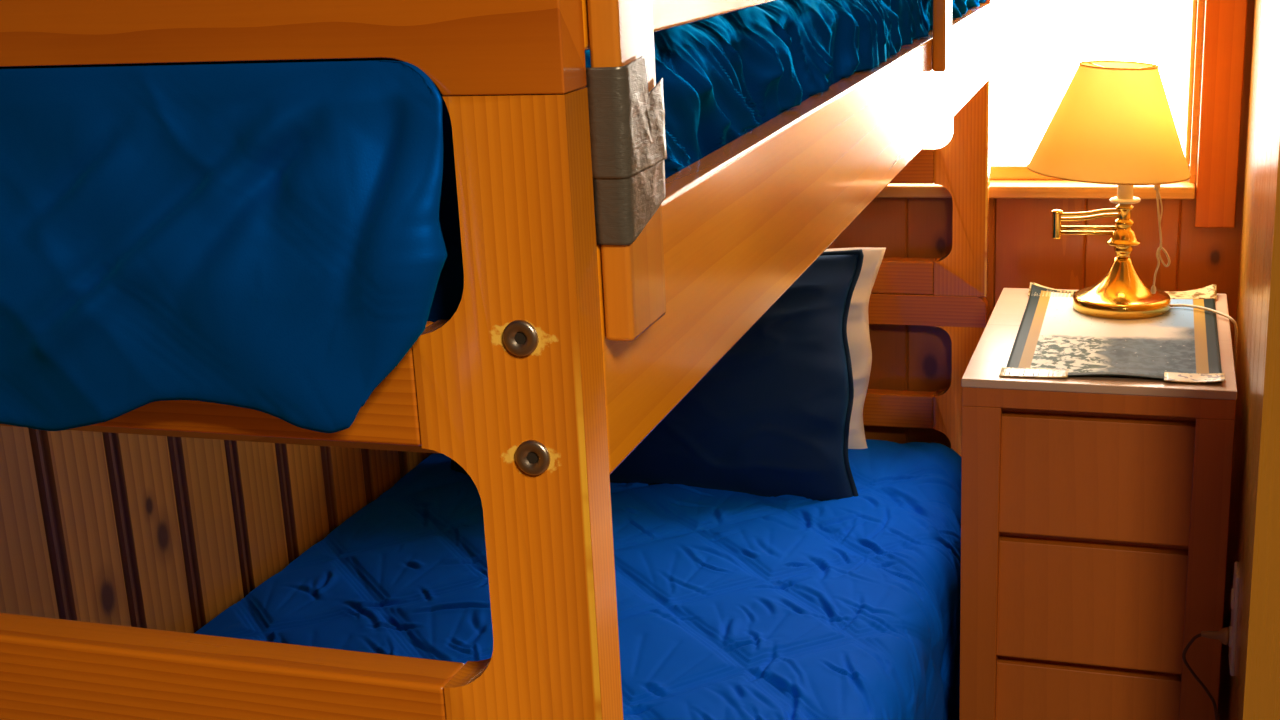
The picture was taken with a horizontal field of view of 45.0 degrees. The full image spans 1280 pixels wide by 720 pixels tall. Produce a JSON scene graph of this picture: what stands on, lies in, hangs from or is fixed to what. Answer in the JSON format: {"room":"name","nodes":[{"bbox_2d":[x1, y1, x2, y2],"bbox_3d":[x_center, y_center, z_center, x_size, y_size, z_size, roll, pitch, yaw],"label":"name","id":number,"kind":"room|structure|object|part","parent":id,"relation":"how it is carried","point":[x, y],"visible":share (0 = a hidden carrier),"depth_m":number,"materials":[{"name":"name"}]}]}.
{"room":"bedroom","nodes":[
{"label":"bedroom","id":0,"kind":"room"},
{"bbox_2d":[0,426,431,632],"bbox_3d":[-1.073,0.082,0.900,0.060,2.300,4.760,2,16,18],"label":"wall","id":1,"kind":"structure","parent":0,"point":[168,533],"depth_m":2.11,"materials":[{"name":"brown wood"}]},
{"bbox_2d":[827,0,1254,447],"bbox_3d":[0.330,-0.515,2.777,1.520,2.300,0.050,2,16,18],"label":"wall","id":2,"kind":"structure","parent":0,"point":[1023,250],"depth_m":2.72,"materials":[{"name":"brown wood"}]},
{"bbox_2d":[877,0,1247,227],"bbox_3d":[0.580,-0.774,2.627,0.858,1.086,0.130,2,16,18],"label":"window","id":3,"kind":"structure","parent":2,"relation":"in","point":[1225,21],"depth_m":2.58,"materials":[{"name":"brown wood"}]},
{"bbox_3d":[0.585,-0.299,2.720,0.737,0.022,0.045,2,16,18],"label":"sill","id":4,"kind":"part","parent":3,"relation":"part of","materials":[{"name":"brown wood"}]},
{"bbox_3d":[0.591,-0.775,2.656,0.706,0.933,0.028,2,16,18],"label":"sash","id":5,"kind":"part","parent":3,"relation":"part of","materials":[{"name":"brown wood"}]},
{"bbox_3d":[0.944,-0.746,2.463,0.064,1.086,0.019,2,16,18],"label":"casing","id":6,"kind":"part","parent":3,"relation":"part of","materials":[{"name":"orange wood"}]},
{"bbox_2d":[1218,0,1279,719],"bbox_3d":[0.859,-0.345,2.074,0.050,2.300,1.122,3,17,19],"label":"wall","id":7,"kind":"structure","parent":0,"point":[1253,692],"depth_m":1.78,"materials":[{"name":"brown wood"}]},
{"bbox_2d":[1182,627,1228,719],"bbox_3d":[0.767,0.593,2.127,0.057,0.487,0.042,2,16,18],"label":"plug","id":8,"kind":"object","parent":7,"relation":"attached to","point":[1222,635],"visible":1,"depth_m":2.08,"materials":[{"name":"brown plastic"}]},
{"bbox_2d":[1228,561,1239,675],"bbox_3d":[0.789,0.344,2.055,0.010,0.143,0.056,2,16,18],"label":"wall outlet","id":9,"kind":"object","parent":7,"relation":"attached to","point":[1235,590],"visible":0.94,"depth_m":2.04,"materials":[{"name":"beige plastic"}]},
{"bbox_2d":[1228,626,1231,646],"bbox_3d":[0.790,0.369,2.063,0.008,0.029,0.029,2,16,18],"label":"socket","id":10,"kind":"object","parent":9,"relation":"attached to","point":[1230,628],"depth_m":2.05,"materials":[{"name":"beige plastic"}]},
{"bbox_2d":[1231,588,1233,608],"bbox_3d":[0.787,0.316,2.048,0.008,0.029,0.029,2,16,18],"label":"socket","id":11,"kind":"object","parent":9,"relation":"attached to","point":[1232,590],"depth_m":2.04,"materials":[{"name":"beige plastic"}]},
{"bbox_3d":[0.587,1.272,0.717,3.500,0.050,4.800,2,16,18],"label":"floor","id":12,"kind":"structure","parent":0,"visible":0},
{"bbox_2d":[0,0,991,719],"bbox_3d":[-0.147,0.143,1.960,0.990,1.520,2.035,2,16,18],"label":"bunk bed","id":13,"kind":"object","parent":12,"relation":"on","point":[576,329],"visible":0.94,"depth_m":0.81,"materials":[{"name":"brown wood"}]},
{"bbox_3d":[-0.060,0.147,0.837,0.092,0.580,0.032,2,16,18],"label":"post","id":14,"kind":"part","parent":13,"relation":"part of","materials":[{"name":"brown wood"}]},
{"bbox_2d":[514,333,525,343],"bbox_3d":[-0.060,-0.011,0.771,0.007,0.006,0.001,2,16,18],"label":"socket","id":15,"kind":"object","parent":13,"relation":"attached to","point":[519,338],"depth_m":0.77,"materials":[{"name":"brown metal"}]},
{"bbox_2d":[527,453,537,463],"bbox_3d":[-0.055,0.050,0.788,0.007,0.006,0.001,2,16,18],"label":"socket","id":16,"kind":"object","parent":13,"relation":"attached to","point":[532,458],"depth_m":0.79,"materials":[{"name":"brown metal"}]},
{"bbox_2d":[194,439,960,719],"bbox_3d":[-0.123,0.612,2.093,1.000,0.486,1.937,2,16,18],"label":"quilt","id":17,"kind":"object","parent":13,"relation":"on","point":[732,605],"visible":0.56,"depth_m":2.23,"materials":[{"name":"blue fabric"}]},
{"bbox_2d":[451,249,863,500],"bbox_3d":[0.009,0.015,2.651,0.768,0.398,0.238,2,16,18],"label":"pillow","id":18,"kind":"object","parent":17,"relation":"on","point":[772,417],"visible":0.32,"depth_m":2.53,"materials":[{"name":"blue fabric"}]},
{"bbox_2d":[824,247,885,448],"bbox_3d":[0.090,-0.026,2.817,0.713,0.368,0.136,2,16,18],"label":"pillow","id":19,"kind":"object","parent":17,"relation":"on","point":[858,336],"visible":0.03,"depth_m":2.70,"materials":[{"name":"white fabric"}]},
{"bbox_3d":[0.174,-0.384,1.379,0.022,0.093,1.388,2,16,18],"label":"guard rail","id":20,"kind":"part","parent":13,"relation":"part of","materials":[{"name":"brown wood"}]},
{"bbox_3d":[0.272,-0.266,1.698,0.025,0.127,1.967,2,16,18],"label":"rail","id":21,"kind":"part","parent":13,"relation":"part of","materials":[{"name":"brown wood"}]},
{"bbox_3d":[0.589,0.278,2.850,0.092,0.709,0.032,2,16,18],"label":"post","id":22,"kind":"part","parent":13,"relation":"part of","materials":[{"name":"brown wood"}]},
{"bbox_3d":[0.555,-0.396,2.661,0.092,0.580,0.032,2,16,18],"label":"post","id":23,"kind":"part","parent":13,"relation":"part of","materials":[{"name":"brown wood"}]},
{"bbox_3d":[-0.187,-0.334,1.848,0.883,0.182,1.878,2,16,18],"label":"mattress","id":24,"kind":"object","parent":13,"relation":"on","visible":0},
{"bbox_2d":[0,0,985,432],"bbox_3d":[-0.187,-0.343,1.785,0.954,0.219,2.020,2,16,18],"label":"quilt","id":25,"kind":"object","parent":24,"relation":"on","point":[274,238],"visible":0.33,"depth_m":0.80,"materials":[{"name":"blue fabric"}]},
{"bbox_2d":[959,288,1236,719],"bbox_3d":[0.714,0.345,2.419,0.354,0.802,0.547,3,17,19],"label":"nightstand","id":26,"kind":"object","parent":12,"relation":"on","point":[1095,510],"visible":0.98,"depth_m":2.14,"materials":[{"name":"brown wood"}]},
{"bbox_3d":[0.641,0.516,2.223,0.256,0.188,0.040,3,17,19],"label":"drawer","id":27,"kind":"part","parent":26,"relation":"part of","materials":[{"name":"brown wood"}]},
{"bbox_3d":[0.632,0.334,2.172,0.256,0.188,0.040,3,17,19],"label":"drawer","id":28,"kind":"part","parent":26,"relation":"part of","materials":[{"name":"brown wood"}]},
{"bbox_3d":[0.623,0.153,2.121,0.256,0.183,0.040,3,17,19],"label":"drawer","id":29,"kind":"part","parent":26,"relation":"part of","materials":[{"name":"brown wood"}]},
{"bbox_3d":[0.612,0.055,2.079,0.352,0.028,0.018,3,17,19],"label":"rail","id":30,"kind":"part","parent":26,"relation":"part of","materials":[{"name":"brown wood"}]},
{"bbox_2d":[999,282,1224,382],"bbox_3d":[0.711,-0.050,2.308,0.295,0.014,0.528,2,16,18],"label":"placemat","id":31,"kind":"object","parent":26,"relation":"on","point":[1053,339],"visible":0.86,"depth_m":2.25,"materials":[{"name":"grey fabric"}]},
{"bbox_2d":[1027,60,1237,365],"bbox_3d":[0.773,0.026,2.461,0.318,0.987,0.244,2,16,18],"label":"table lamp","id":32,"kind":"object","parent":31,"relation":"on","point":[1113,123],"visible":0.99,"depth_m":2.31,"materials":[{"name":"gold metal"}]},
{"bbox_3d":[0.708,-0.203,2.415,0.110,0.018,0.019,2,16,18],"label":"swing arm","id":33,"kind":"part","parent":32,"relation":"part of","materials":[{"name":"gold metal"}]},
{"bbox_3d":[0.708,-0.232,2.406,0.115,0.034,0.027,2,16,18],"label":"swing arm","id":34,"kind":"part","parent":32,"relation":"part of","materials":[{"name":"gold metal"}]},
{"bbox_3d":[0.718,-0.367,2.362,0.240,0.171,0.241,2,16,18],"label":"lamp shade","id":35,"kind":"part","parent":32,"relation":"part of","materials":[{"name":"white"}]},
{"bbox_3d":[0.752,-0.192,2.403,0.052,0.068,0.052,2,16,18],"label":"stem","id":36,"kind":"part","parent":32,"relation":"part of","materials":[{"name":"gold metal"}]},
{"bbox_3d":[0.775,-0.203,2.358,0.019,0.204,0.072,-14,19,-34],"label":"pull cord","id":37,"kind":"part","parent":32,"relation":"part of","materials":[{"name":"white fabric"}]},
{"bbox_3d":[0.897,0.212,2.469,0.054,0.612,0.124,-14,19,-34],"label":"power cord","id":38,"kind":"part","parent":32,"relation":"part of","materials":[{"name":"white plastic"}]}
]}

